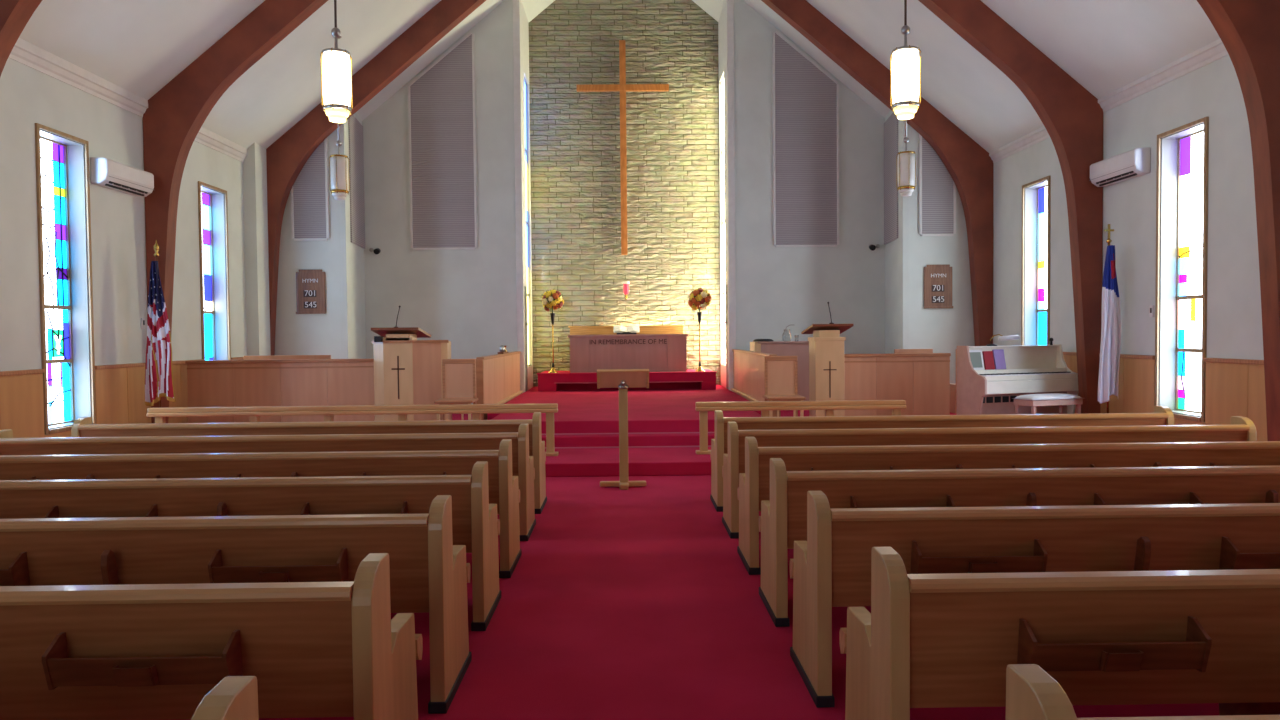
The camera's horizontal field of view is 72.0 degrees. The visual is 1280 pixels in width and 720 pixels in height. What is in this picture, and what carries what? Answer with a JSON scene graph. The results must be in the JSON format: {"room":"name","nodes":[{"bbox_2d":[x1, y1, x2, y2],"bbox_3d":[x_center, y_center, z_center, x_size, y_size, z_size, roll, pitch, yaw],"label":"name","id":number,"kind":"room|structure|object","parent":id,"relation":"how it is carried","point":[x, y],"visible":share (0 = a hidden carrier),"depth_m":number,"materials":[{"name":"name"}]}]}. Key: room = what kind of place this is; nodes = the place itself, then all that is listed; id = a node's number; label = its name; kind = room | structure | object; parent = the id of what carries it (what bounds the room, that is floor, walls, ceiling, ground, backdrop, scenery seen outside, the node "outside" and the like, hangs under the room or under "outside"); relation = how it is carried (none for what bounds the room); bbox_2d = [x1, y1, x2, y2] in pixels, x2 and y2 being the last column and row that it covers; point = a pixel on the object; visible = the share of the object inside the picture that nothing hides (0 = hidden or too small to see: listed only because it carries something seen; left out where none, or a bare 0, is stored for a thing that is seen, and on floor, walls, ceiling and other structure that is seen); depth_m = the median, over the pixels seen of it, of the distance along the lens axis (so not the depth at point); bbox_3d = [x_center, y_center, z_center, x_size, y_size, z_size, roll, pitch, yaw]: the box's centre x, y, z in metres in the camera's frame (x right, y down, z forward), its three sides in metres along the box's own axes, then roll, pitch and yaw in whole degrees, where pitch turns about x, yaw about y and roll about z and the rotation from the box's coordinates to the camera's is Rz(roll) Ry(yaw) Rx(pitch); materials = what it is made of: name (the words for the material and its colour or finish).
{"room":"church","nodes":[
{"label":"church","id":0,"kind":"room"},
{"bbox_2d":[0,58,246,437],"bbox_3d":[-6.426,-0.864,6.276,0.282,4.570,24.800,-1,2,-1],"label":"wall","id":1,"kind":"structure","parent":0,"point":[29,96],"depth_m":10.51,"materials":[{"name":"white paint"}]},
{"bbox_2d":[35,123,95,434],"bbox_3d":[-6.456,-0.863,9.758,0.269,3.290,0.890,-1,2,-1],"label":"window","id":2,"kind":"structure","parent":1,"relation":"in","point":[62,176],"depth_m":10.07,"materials":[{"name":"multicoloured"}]},
{"bbox_2d":[90,157,153,196],"bbox_3d":[-6.285,-2.216,10.731,0.208,0.315,1.020,-1,2,-1],"label":"air conditioner","id":3,"kind":"object","parent":1,"relation":"attached to","point":[105,172],"visible":1,"depth_m":10.53,"materials":[{"name":"white plastic"}]},
{"bbox_2d":[0,357,243,375],"bbox_3d":[-6.246,0.260,4.532,0.045,0.045,21.240,-1,2,-1],"label":"trim","id":4,"kind":"structure","parent":1,"relation":"attached to","point":[33,371],"depth_m":10.39,"materials":[{"name":"brown wood"}]},
{"bbox_2d":[8,38,247,161],"bbox_3d":[-6.250,-3.014,4.064,0.085,0.216,20.500,-1,2,-1],"label":"crown molding","id":5,"kind":"structure","parent":1,"relation":"attached to","point":[24,52],"depth_m":10.22,"materials":[{"name":"white paint"}]},
{"bbox_2d":[141,318,144,328],"bbox_3d":[-6.367,-0.469,11.292,0.026,0.140,0.070,-1,2,-1],"label":"thermostat","id":6,"kind":"object","parent":1,"relation":"attached to","point":[142,319],"visible":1,"depth_m":11.27,"materials":[{"name":"white paint"}]},
{"bbox_2d":[198,181,230,359],"bbox_3d":[-6.513,-1.128,13.281,0.269,2.970,0.890,-1,2,-1],"label":"window","id":7,"kind":"structure","parent":1,"relation":"in","point":[213,217],"depth_m":13.64,"materials":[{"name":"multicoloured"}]},
{"bbox_2d":[243,143,270,355],"bbox_3d":[-6.340,-1.328,14.599,0.200,4.422,0.460,-1,2,-1],"label":"wall","id":8,"kind":"structure","parent":0,"point":[254,164],"depth_m":14.40,"materials":[{"name":"white paint"}]},
{"bbox_2d":[19,0,1219,152],"bbox_3d":[-0.110,-5.692,6.132,13.000,5.554,25.200,-1,2,-1],"label":"ceiling","id":9,"kind":"structure","parent":0,"point":[137,46],"depth_m":12.62,"materials":[{"name":"white paint"}]},
{"bbox_2d":[320,0,352,122],"bbox_3d":[-2.932,-4.183,8.434,0.260,3.771,0.295,-1,2,-1],"label":"pendant lamp","id":10,"kind":"object","parent":9,"relation":"hanging from","point":[337,73],"visible":1,"depth_m":8.39,"materials":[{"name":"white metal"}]},
{"bbox_2d":[329,36,349,199],"bbox_3d":[-4.563,-3.668,13.326,0.260,2.480,0.295,-1,2,-1],"label":"pendant lamp","id":11,"kind":"object","parent":9,"relation":"hanging from","point":[338,165],"visible":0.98,"depth_m":13.26,"materials":[{"name":"white glass"}]},
{"bbox_2d":[890,0,920,119],"bbox_3d":[2.567,-4.253,8.519,0.260,3.804,0.295,-1,2,-1],"label":"pendant lamp","id":12,"kind":"object","parent":9,"relation":"hanging from","point":[905,76],"visible":1,"depth_m":8.47,"materials":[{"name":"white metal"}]},
{"bbox_2d":[896,32,915,196],"bbox_3d":[4.066,-3.764,13.460,0.260,2.505,0.295,-1,2,-1],"label":"pendant lamp","id":13,"kind":"object","parent":9,"relation":"hanging from","point":[906,164],"visible":0.94,"depth_m":13.40,"materials":[{"name":"white glass"}]},
{"bbox_2d":[275,0,974,403],"bbox_3d":[-0.236,-2.975,15.982,12.480,8.095,1.649,-1,2,-1],"label":"wall","id":14,"kind":"structure","parent":0,"point":[467,299],"depth_m":16.68,"materials":[{"name":"white paint"}]},
{"bbox_2d":[291,137,328,240],"bbox_3d":[-5.649,-3.133,15.053,0.630,2.188,0.043,-1,2,-1],"label":"air vent","id":15,"kind":"object","parent":14,"relation":"in","point":[310,190],"visible":0.59,"depth_m":15.06,"materials":[{"name":"metal"}]},
{"bbox_2d":[296,269,325,313],"bbox_3d":[-5.646,-1.170,15.108,0.510,0.760,0.047,-1,2,-1],"label":"hymn board","id":16,"kind":"object","parent":14,"relation":"attached to","point":[310,284],"visible":1,"depth_m":15.10,"materials":[{"name":"brown wood"}]},
{"bbox_2d":[348,115,364,248],"bbox_3d":[-5.144,-3.228,16.018,0.028,2.289,1.177,-1,2,-7],"label":"air vent","id":17,"kind":"object","parent":14,"relation":"in","point":[355,129],"visible":0.86,"depth_m":15.93,"materials":[{"name":"metal"}]},
{"bbox_2d":[369,248,380,253],"bbox_3d":[-4.985,-2.046,16.573,0.205,0.130,0.171,-1,2,-1],"label":"spotlight","id":18,"kind":"object","parent":14,"relation":"attached to","point":[377,250],"visible":1,"depth_m":16.52,"materials":[{"name":"black plastic"}]},
{"bbox_2d":[408,32,476,249],"bbox_3d":[-3.722,-4.117,16.595,1.250,4.066,0.043,-1,2,-1],"label":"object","id":19,"kind":"object","parent":14,"relation":"in","point":[441,100],"visible":1,"depth_m":16.59,"materials":[{"name":"fabric"}]},
{"bbox_2d":[513,0,735,393],"bbox_3d":[-0.277,-2.911,16.694,4.160,7.926,0.030,-1,2,-1],"label":"trim","id":20,"kind":"structure","parent":14,"relation":"attached to","point":[516,3],"depth_m":16.66,"materials":[{"name":"white paint"}]},
{"bbox_2d":[266,0,992,354],"bbox_3d":[-0.229,-3.881,14.969,12.460,9.391,0.220,-1,2,-1],"label":"beam","id":21,"kind":"structure","parent":14,"relation":"attached to","point":[969,165],"depth_m":14.89,"materials":[{"name":"brown wood"}]},
{"bbox_2d":[772,31,838,246],"bbox_3d":[3.147,-4.183,16.701,1.250,4.066,0.043,-1,2,-1],"label":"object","id":22,"kind":"object","parent":14,"relation":"in","point":[805,96],"visible":1,"depth_m":16.70,"materials":[{"name":"fabric"}]},
{"bbox_2d":[869,244,879,250],"bbox_3d":[4.449,-2.137,16.719,0.205,0.130,0.171,-1,2,-1],"label":"spotlight","id":23,"kind":"object","parent":14,"relation":"attached to","point":[872,247],"visible":1,"depth_m":16.66,"materials":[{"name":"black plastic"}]},
{"bbox_2d":[884,112,897,244],"bbox_3d":[4.602,-3.322,16.169,0.028,2.289,1.177,0,2,5],"label":"air vent","id":24,"kind":"object","parent":14,"relation":"in","point":[891,124],"visible":0.79,"depth_m":16.10,"materials":[{"name":"metal"}]},
{"bbox_2d":[919,134,955,235],"bbox_3d":[5.139,-3.238,15.220,0.630,2.188,0.043,-1,2,-1],"label":"air vent","id":25,"kind":"object","parent":14,"relation":"in","point":[937,188],"visible":0.59,"depth_m":15.22,"materials":[{"name":"metal"}]},
{"bbox_2d":[924,264,952,308],"bbox_3d":[5.172,-1.275,15.276,0.510,0.760,0.047,-1,2,-1],"label":"hymn board","id":26,"kind":"object","parent":14,"relation":"attached to","point":[937,278],"visible":1,"depth_m":15.27,"materials":[{"name":"brown wood"}]},
{"bbox_2d":[529,0,720,386],"bbox_3d":[-0.315,-3.847,18.591,4.600,9.684,0.200,-1,2,-1],"label":"stone wall","id":27,"kind":"structure","parent":0,"point":[672,136],"depth_m":18.49,"materials":[{"name":"beige stone"}]},
{"bbox_2d":[576,40,668,254],"bbox_3d":[-0.348,-4.419,18.405,1.920,4.440,0.134,-1,2,-1],"label":"wall cross","id":28,"kind":"object","parent":27,"relation":"attached to","point":[622,87],"visible":1,"depth_m":18.32,"materials":[{"name":"brown wood"}]},
{"bbox_2d":[623,281,629,299],"bbox_3d":[-0.290,-1.450,18.445,0.150,0.380,0.236,-1,2,-1],"label":"sanctuary lamp","id":29,"kind":"object","parent":27,"relation":"attached to","point":[625,283],"visible":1,"depth_m":18.35,"materials":[{"name":"red glass"}]},
{"bbox_2d":[190,475,1219,719],"bbox_3d":[-0.044,1.461,6.346,13.080,0.200,25.200,-1,2,-1],"label":"floor","id":30,"kind":"structure","parent":0,"point":[637,602],"depth_m":4.61,"materials":[{"name":"carpet"}]},
{"bbox_2d":[0,553,422,719],"bbox_3d":[-2.793,1.058,2.855,4.016,0.865,0.735,-1,2,-1],"label":"pew","id":31,"kind":"object","parent":30,"relation":"on","point":[312,649],"visible":0.98,"depth_m":2.62,"materials":[{"name":"brown wood"}]},
{"bbox_2d":[191,676,258,719],"bbox_3d":[-2.777,1.088,1.854,4.016,0.865,0.735,-1,2,-1],"label":"pew","id":32,"kind":"object","parent":30,"relation":"on","point":[233,697],"visible":1,"depth_m":1.71,"materials":[{"name":"brown wood"}]},
{"bbox_2d":[0,495,471,713],"bbox_3d":[-2.809,1.029,3.856,4.016,0.865,0.735,-1,2,-1],"label":"pew","id":33,"kind":"object","parent":30,"relation":"on","point":[429,573],"visible":0.8,"depth_m":3.61,"materials":[{"name":"brown wood"}]},
{"bbox_2d":[0,461,500,630],"bbox_3d":[-2.825,0.999,4.857,4.016,0.865,0.735,-1,2,-1],"label":"pew","id":34,"kind":"object","parent":30,"relation":"on","point":[475,523],"visible":0.59,"depth_m":4.60,"materials":[{"name":"brown wood"}]},
{"bbox_2d":[0,439,521,577],"bbox_3d":[-2.840,0.969,5.858,4.016,0.865,0.735,-1,2,-1],"label":"pew","id":35,"kind":"object","parent":30,"relation":"on","point":[504,491],"visible":0.52,"depth_m":5.59,"materials":[{"name":"brown wood"}]},
{"bbox_2d":[0,424,535,540],"bbox_3d":[-2.856,0.939,6.859,4.016,0.865,0.735,-1,2,-1],"label":"pew","id":36,"kind":"object","parent":30,"relation":"on","point":[522,463],"visible":0.38,"depth_m":6.59,"materials":[{"name":"brown wood"}]},
{"bbox_2d":[71,412,546,513],"bbox_3d":[-2.872,0.909,7.860,4.016,0.865,0.735,-1,2,-1],"label":"pew","id":37,"kind":"object","parent":30,"relation":"on","point":[81,427],"visible":0.41,"depth_m":7.58,"materials":[{"name":"brown wood"}]},
{"bbox_2d":[597,369,648,489],"bbox_3d":[-0.166,0.688,8.893,0.520,1.196,0.340,-1,2,-1],"label":"lectern stand","id":38,"kind":"object","parent":30,"relation":"on","point":[622,379],"visible":1,"depth_m":8.85,"materials":[{"name":"brown wood"}]},
{"bbox_2d":[545,447,710,476],"bbox_3d":[-0.107,1.172,10.234,12.400,0.148,1.290,-1,2,-1],"label":"step","id":39,"kind":"structure","parent":30,"relation":"on","point":[648,461],"depth_m":9.62,"materials":[{"name":"carpet"}]},
{"bbox_2d":[147,403,558,455],"bbox_3d":[-3.295,0.828,10.178,4.690,0.600,0.140,-1,2,-1],"label":"rail","id":40,"kind":"object","parent":39,"relation":"on","point":[476,410],"visible":0.63,"depth_m":10.12,"materials":[{"name":"brown wood"}]},
{"bbox_2d":[545,446,710,448],"bbox_3d":[-0.148,1.073,10.859,12.200,0.012,0.026,-1,2,-1],"label":"edging","id":41,"kind":"object","parent":39,"relation":"on","point":[628,446],"visible":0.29,"depth_m":10.85,"materials":[{"name":"red carpet"}]},
{"bbox_2d":[695,400,905,453],"bbox_3d":[1.869,0.778,10.258,2.440,0.600,0.140,-1,2,-1],"label":"rail","id":42,"kind":"object","parent":39,"relation":"on","point":[896,406],"visible":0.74,"depth_m":10.20,"materials":[{"name":"brown wood"}]},
{"bbox_2d":[0,0,1279,440],"bbox_3d":[-0.119,-3.530,8.048,12.460,9.679,0.220,-1,2,-1],"label":"beam","id":43,"kind":"structure","parent":30,"relation":"on","point":[1249,30],"depth_m":8.10,"materials":[{"name":"brown wood"}]},
{"bbox_2d":[452,410,956,446],"bbox_3d":[-0.153,1.017,13.079,12.400,0.288,4.408,-1,2,-1],"label":"step","id":44,"kind":"structure","parent":30,"relation":"on","point":[673,439],"depth_m":10.88,"materials":[{"name":"carpet"}]},
{"bbox_2d":[145,240,175,407],"bbox_3d":[-5.983,-0.252,10.954,0.317,2.482,0.316,1,2,44],"label":"flag","id":45,"kind":"object","parent":44,"relation":"on","point":[159,383],"visible":0.98,"depth_m":10.89,"materials":[{"name":"multicoloured fabric"}]},
{"bbox_2d":[186,359,374,422],"bbox_3d":[-5.038,0.466,12.391,2.610,0.945,0.120,-1,2,-1],"label":"wooden partition","id":46,"kind":"structure","parent":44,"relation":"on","point":[276,382],"depth_m":12.36,"materials":[{"name":"brown wood"}]},
{"bbox_2d":[244,355,330,359],"bbox_3d":[-5.295,0.416,13.447,1.300,0.985,0.420,-1,2,-1],"label":"bench","id":47,"kind":"object","parent":44,"relation":"on","point":[270,357],"visible":0.16,"depth_m":13.22,"materials":[{"name":"brown wood"}]},
{"bbox_2d":[371,306,451,420],"bbox_3d":[-3.163,0.089,12.219,1.080,1.674,0.634,-1,2,-13],"label":"pulpit","id":48,"kind":"object","parent":44,"relation":"on","point":[407,369],"visible":0.84,"depth_m":12.03,"materials":[{"name":"brown wood"}]},
{"bbox_2d":[434,359,477,419],"bbox_3d":[-2.416,0.465,11.602,0.500,0.945,0.460,-1,2,-1],"label":"chair","id":49,"kind":"object","parent":44,"relation":"on","point":[458,375],"visible":0.84,"depth_m":11.78,"materials":[{"name":"brown wood"}]},
{"bbox_2d":[475,0,532,419],"bbox_3d":[-2.327,-2.942,15.374,0.180,8.105,6.220,-1,2,-1],"label":"wall","id":50,"kind":"structure","parent":44,"relation":"on","point":[497,375],"depth_m":16.48,"materials":[{"name":"white paint"}]},
{"bbox_2d":[498,345,507,353],"bbox_3d":[-2.296,-0.178,14.767,0.100,0.140,0.600,-1,2,-1],"label":"plates","id":51,"kind":"object","parent":50,"relation":"on","point":[502,350],"visible":1,"depth_m":14.63,"materials":[{"name":"silver metal"}]},
{"bbox_2d":[499,345,504,351],"bbox_3d":[-2.294,-0.191,14.666,0.090,0.110,0.088,-1,2,-1],"label":"cup","id":52,"kind":"object","parent":51,"relation":"on","point":[502,348],"depth_m":14.63,"materials":[{"name":"silver metal"}]},
{"bbox_2d":[523,283,527,391],"bbox_3d":[-2.194,-0.437,17.082,0.088,2.080,0.500,-1,2,-1],"label":"door","id":53,"kind":"structure","parent":50,"relation":"in","point":[524,284],"depth_m":17.07,"materials":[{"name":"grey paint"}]},
{"bbox_2d":[524,77,530,366],"bbox_3d":[-2.322,-2.791,17.930,0.045,5.850,0.840,-1,2,-1],"label":"window","id":54,"kind":"structure","parent":50,"relation":"in","point":[525,82],"depth_m":18.27,"materials":[{"name":"blue glass"}]},
{"bbox_2d":[143,0,1102,422],"bbox_3d":[-0.175,-3.778,11.521,12.460,9.391,0.220,-1,2,-1],"label":"beam","id":55,"kind":"structure","parent":44,"relation":"on","point":[1072,117],"depth_m":11.49,"materials":[{"name":"brown wood"}]},
{"bbox_2d":[487,385,760,433],"bbox_3d":[-0.213,0.735,14.876,3.940,0.167,7.499,-1,2,-1],"label":"platform","id":56,"kind":"object","parent":44,"relation":"on","point":[649,410],"visible":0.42,"depth_m":12.66,"materials":[{"name":"carpet"}]},
{"bbox_2d":[537,369,716,390],"bbox_3d":[-0.261,0.394,17.726,3.480,0.345,1.683,-1,2,-1],"label":"dais","id":57,"kind":"object","parent":56,"relation":"on","point":[706,379],"visible":0.73,"depth_m":16.99,"materials":[{"name":"carpet"}]},
{"bbox_2d":[548,313,557,372],"bbox_3d":[-1.712,-0.329,17.323,0.200,1.180,0.197,-1,2,-1],"label":"stand","id":58,"kind":"object","parent":57,"relation":"on","point":[552,315],"visible":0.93,"depth_m":17.31,"materials":[{"name":"gold metal"}]},
{"bbox_2d":[541,289,563,312],"bbox_3d":[-1.733,-1.167,17.300,0.484,0.494,0.546,-1,2,-1],"label":"flower arrangement","id":59,"kind":"object","parent":58,"relation":"on","point":[552,299],"visible":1,"depth_m":17.16,"materials":[{"name":"multicoloured plant"}]},
{"bbox_2d":[568,325,684,334],"bbox_3d":[-0.276,-0.247,18.314,2.400,0.930,0.230,-1,2,-1],"label":"retable","id":60,"kind":"object","parent":57,"relation":"on","point":[648,329],"visible":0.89,"depth_m":18.19,"materials":[{"name":"brown wood"}]},
{"bbox_2d":[567,334,688,372],"bbox_3d":[-0.237,-0.143,17.822,2.400,0.750,0.740,-1,2,-1],"label":"altar","id":61,"kind":"object","parent":57,"relation":"on","point":[653,352],"visible":0.99,"depth_m":17.47,"materials":[{"name":"brown wood"}]},
{"bbox_2d":[614,325,639,333],"bbox_3d":[-0.271,-0.610,17.778,0.520,0.185,0.280,-1,2,-1],"label":"open book","id":62,"kind":"object","parent":61,"relation":"on","point":[633,329],"visible":0.92,"depth_m":17.71,"materials":[{"name":"white paper"}]},
{"bbox_2d":[695,312,703,371],"bbox_3d":[1.178,-0.357,17.368,0.200,1.180,0.197,-1,2,-1],"label":"stand","id":63,"kind":"object","parent":57,"relation":"on","point":[699,314],"visible":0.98,"depth_m":17.34,"materials":[{"name":"gold metal"}]},
{"bbox_2d":[686,288,711,311],"bbox_3d":[1.183,-1.208,17.349,0.523,0.519,0.453,-1,2,-23],"label":"flower arrangement","id":64,"kind":"object","parent":63,"relation":"on","point":[699,298],"visible":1,"depth_m":17.20,"materials":[{"name":"multicoloured plant"}]},
{"bbox_2d":[542,432,714,434],"bbox_3d":[-0.153,0.926,11.114,3.560,0.012,0.026,-1,2,-1],"label":"edging","id":65,"kind":"object","parent":44,"relation":"on","point":[654,432],"visible":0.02,"depth_m":11.11,"materials":[{"name":"red carpet"}]},
{"bbox_2d":[750,341,808,400],"bbox_3d":[2.495,0.234,15.050,1.150,1.110,0.650,-1,2,-1],"label":"organ console","id":66,"kind":"object","parent":44,"relation":"on","point":[800,349],"visible":0.41,"depth_m":14.74,"materials":[{"name":"brown wood"}]},
{"bbox_2d":[753,339,772,341],"bbox_3d":[2.095,-0.338,14.982,0.360,0.045,0.356,-1,2,-1],"label":"tray","id":67,"kind":"object","parent":66,"relation":"on","point":[754,340],"visible":0.95,"depth_m":14.84,"materials":[{"name":"black metal"}]},
{"bbox_2d":[782,324,793,340],"bbox_3d":[2.509,-0.462,14.945,0.194,0.288,0.160,1,2,33],"label":"glass pitcher","id":68,"kind":"object","parent":66,"relation":"on","point":[786,336],"visible":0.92,"depth_m":14.90,"materials":[{"name":"white"}]},
{"bbox_2d":[762,356,805,416],"bbox_3d":[1.904,0.423,11.669,0.500,0.945,0.460,-1,2,-1],"label":"chair","id":69,"kind":"object","parent":44,"relation":"on","point":[780,372],"visible":0.89,"depth_m":11.85,"materials":[{"name":"brown wood"}]},
{"bbox_2d":[801,302,852,415],"bbox_3d":[2.610,0.033,12.299,0.610,1.674,0.520,-1,2,-1],"label":"pulpit","id":70,"kind":"object","parent":44,"relation":"on","point":[826,346],"visible":0.88,"depth_m":12.11,"materials":[{"name":"brown wood"}]},
{"bbox_2d":[844,353,950,415],"bbox_3d":[3.629,0.380,12.586,1.590,0.945,0.120,-1,2,-1],"label":"wooden partition","id":71,"kind":"structure","parent":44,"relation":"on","point":[922,380],"depth_m":12.55,"materials":[{"name":"brown wood"}]},
{"bbox_2d":[894,349,932,352],"bbox_3d":[4.249,0.315,13.894,0.600,0.985,0.420,-1,2,-1],"label":"bench","id":72,"kind":"object","parent":44,"relation":"on","point":[895,350],"visible":0.21,"depth_m":13.67,"materials":[{"name":"brown wood"}]},
{"bbox_2d":[950,349,956,413],"bbox_3d":[5.103,0.316,13.608,0.600,0.985,0.420,-1,2,-1],"label":"bench","id":73,"kind":"object","parent":44,"relation":"on","point":[953,386],"visible":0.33,"depth_m":13.48,"materials":[{"name":"brown wood"}]},
{"bbox_2d":[957,344,1078,414],"bbox_3d":[5.136,0.328,11.941,1.600,1.060,0.555,-1,2,-19],"label":"upright piano","id":74,"kind":"object","parent":44,"relation":"on","point":[1030,369],"visible":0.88,"depth_m":11.82,"materials":[{"name":"beige wood"}]},
{"bbox_2d":[969,350,984,369],"bbox_3d":[4.495,0.000,11.801,0.240,0.267,0.068,-1,2,-19],"label":"book","id":75,"kind":"object","parent":74,"relation":"on","point":[976,356],"visible":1,"depth_m":11.80,"materials":[{"name":"white paper"}]},
{"bbox_2d":[982,351,994,369],"bbox_3d":[4.695,0.006,11.867,0.150,0.251,0.081,-1,2,-19],"label":"book","id":76,"kind":"object","parent":74,"relation":"on","point":[988,359],"visible":1,"depth_m":11.85,"materials":[{"name":"red paper"}]},
{"bbox_2d":[992,349,1005,368],"bbox_3d":[4.864,-0.007,11.927,0.170,0.268,0.076,-1,2,-19],"label":"book","id":77,"kind":"object","parent":74,"relation":"on","point":[998,355],"visible":1,"depth_m":11.92,"materials":[{"name":"purple paper"}]},
{"bbox_2d":[986,334,1019,345],"bbox_3d":[4.944,-0.273,11.976,0.450,0.163,0.166,0,2,1],"label":"lamp","id":78,"kind":"object","parent":74,"relation":"on","point":[1001,337],"visible":0.98,"depth_m":11.95,"materials":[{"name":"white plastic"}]},
{"bbox_2d":[1013,393,1082,413],"bbox_3d":[5.258,0.656,11.354,0.840,0.437,0.380,-1,2,-19],"label":"piano bench","id":79,"kind":"object","parent":44,"relation":"on","point":[1047,399],"visible":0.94,"depth_m":11.22,"materials":[{"name":"beige wood"}]},
{"bbox_2d":[1013,393,1081,399],"bbox_3d":[5.256,0.465,11.349,0.840,0.055,0.380,-1,2,-19],"label":"cushion","id":80,"kind":"object","parent":79,"relation":"on","point":[1047,396],"depth_m":11.23,"materials":[{"name":"white fabric"}]},
{"bbox_2d":[1098,224,1120,412],"bbox_3d":[5.856,-0.407,11.017,0.320,2.572,0.320,-1,2,-1],"label":"flag","id":81,"kind":"object","parent":44,"relation":"on","point":[1110,347],"visible":1,"depth_m":10.96,"materials":[{"name":"white fabric"}]},
{"bbox_2d":[710,406,1173,511],"bbox_3d":[2.664,0.856,7.946,4.016,0.865,0.735,-1,2,-1],"label":"pew","id":82,"kind":"object","parent":30,"relation":"on","point":[1162,415],"visible":0.36,"depth_m":7.67,"materials":[{"name":"brown wood"}]},
{"bbox_2d":[722,416,1255,538],"bbox_3d":[2.680,0.886,6.945,4.016,0.865,0.735,-1,2,-1],"label":"pew","id":83,"kind":"object","parent":30,"relation":"on","point":[1241,428],"visible":0.34,"depth_m":6.67,"materials":[{"name":"brown wood"}]},
{"bbox_2d":[737,437,1279,574],"bbox_3d":[2.696,0.915,5.944,4.016,0.865,0.735,-1,2,-1],"label":"pew","id":84,"kind":"object","parent":30,"relation":"on","point":[754,484],"visible":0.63,"depth_m":5.67,"materials":[{"name":"brown wood"}]},
{"bbox_2d":[759,458,1279,626],"bbox_3d":[2.712,0.945,4.943,4.016,0.865,0.735,-1,2,-1],"label":"pew","id":85,"kind":"object","parent":30,"relation":"on","point":[783,518],"visible":0.61,"depth_m":4.67,"materials":[{"name":"brown wood"}]},
{"bbox_2d":[790,491,1279,707],"bbox_3d":[2.728,0.975,3.942,4.016,0.865,0.735,-1,2,-1],"label":"pew","id":86,"kind":"object","parent":30,"relation":"on","point":[832,568],"visible":0.77,"depth_m":3.66,"materials":[{"name":"brown wood"}]},
{"bbox_2d":[839,547,1279,719],"bbox_3d":[2.743,1.005,2.941,4.016,0.865,0.735,-1,2,-1],"label":"pew","id":87,"kind":"object","parent":30,"relation":"on","point":[944,640],"visible":0.98,"depth_m":2.66,"materials":[{"name":"brown wood"}]},
{"bbox_2d":[1006,664,1279,719],"bbox_3d":[2.759,1.035,1.940,4.016,0.865,0.735,-1,2,-1],"label":"pew","id":88,"kind":"object","parent":30,"relation":"on","point":[1032,693],"visible":1,"depth_m":1.70,"materials":[{"name":"brown wood"}]},
{"bbox_2d":[718,0,780,416],"bbox_3d":[1.812,-2.982,15.438,0.180,8.105,6.220,-1,2,-1],"label":"wall","id":89,"kind":"structure","parent":0,"point":[722,23],"depth_m":17.13,"materials":[{"name":"white paint"}]},
{"bbox_2d":[721,76,725,364],"bbox_3d":[1.729,-2.830,17.993,0.039,5.850,0.840,-1,2,-1],"label":"window","id":90,"kind":"structure","parent":89,"relation":"in","point":[722,81],"depth_m":18.32,"materials":[{"name":"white glass"}]},
{"bbox_2d":[724,281,728,389],"bbox_3d":[1.675,-0.474,17.142,0.088,2.080,0.500,-1,2,-1],"label":"door","id":91,"kind":"structure","parent":89,"relation":"in","point":[726,321],"depth_m":17.12,"materials":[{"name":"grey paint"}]},
{"bbox_2d":[993,55,1267,440],"bbox_3d":[6.290,-0.987,6.473,0.282,4.570,24.800,-1,2,-1],"label":"wall","id":92,"kind":"structure","parent":0,"point":[1213,90],"depth_m":10.51,"materials":[{"name":"white paint"}]},
{"bbox_2d":[1021,176,1050,344],"bbox_3d":[6.153,-1.250,13.477,0.263,2.970,0.890,-1,2,-1],"label":"window","id":93,"kind":"structure","parent":92,"relation":"in","point":[1035,275],"depth_m":13.83,"materials":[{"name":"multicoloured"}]},
{"bbox_2d":[989,39,1228,162],"bbox_3d":[6.137,-3.120,4.632,0.085,0.166,21.250,-1,2,-1],"label":"crown molding","id":94,"kind":"structure","parent":92,"relation":"attached to","point":[1216,50],"depth_m":10.53,"materials":[{"name":"white paint"}]},
{"bbox_2d":[1089,147,1150,186],"bbox_3d":[5.984,-2.397,11.014,0.208,0.315,1.030,-1,2,-1],"label":"air conditioner","id":95,"kind":"object","parent":92,"relation":"attached to","point":[1136,162],"visible":1,"depth_m":10.81,"materials":[{"name":"white plastic"}]},
{"bbox_2d":[1149,305,1153,316],"bbox_3d":[6.100,-0.580,10.505,0.026,0.140,0.070,-1,2,-1],"label":"thermostat","id":96,"kind":"object","parent":92,"relation":"attached to","point":[1151,307],"visible":1,"depth_m":10.49,"materials":[{"name":"white plastic"}]},
{"bbox_2d":[1063,352,1263,364],"bbox_3d":[6.187,0.139,4.724,0.045,0.045,21.240,-1,2,-1],"label":"trim","id":97,"kind":"structure","parent":92,"relation":"attached to","point":[1220,360],"depth_m":9.34,"materials":[{"name":"brown wood"}]},
{"bbox_2d":[1155,116,1208,421],"bbox_3d":[6.210,-0.985,9.954,0.263,3.290,0.890,-1,2,-1],"label":"window","id":98,"kind":"structure","parent":92,"relation":"in","point":[1182,156],"depth_m":10.27,"materials":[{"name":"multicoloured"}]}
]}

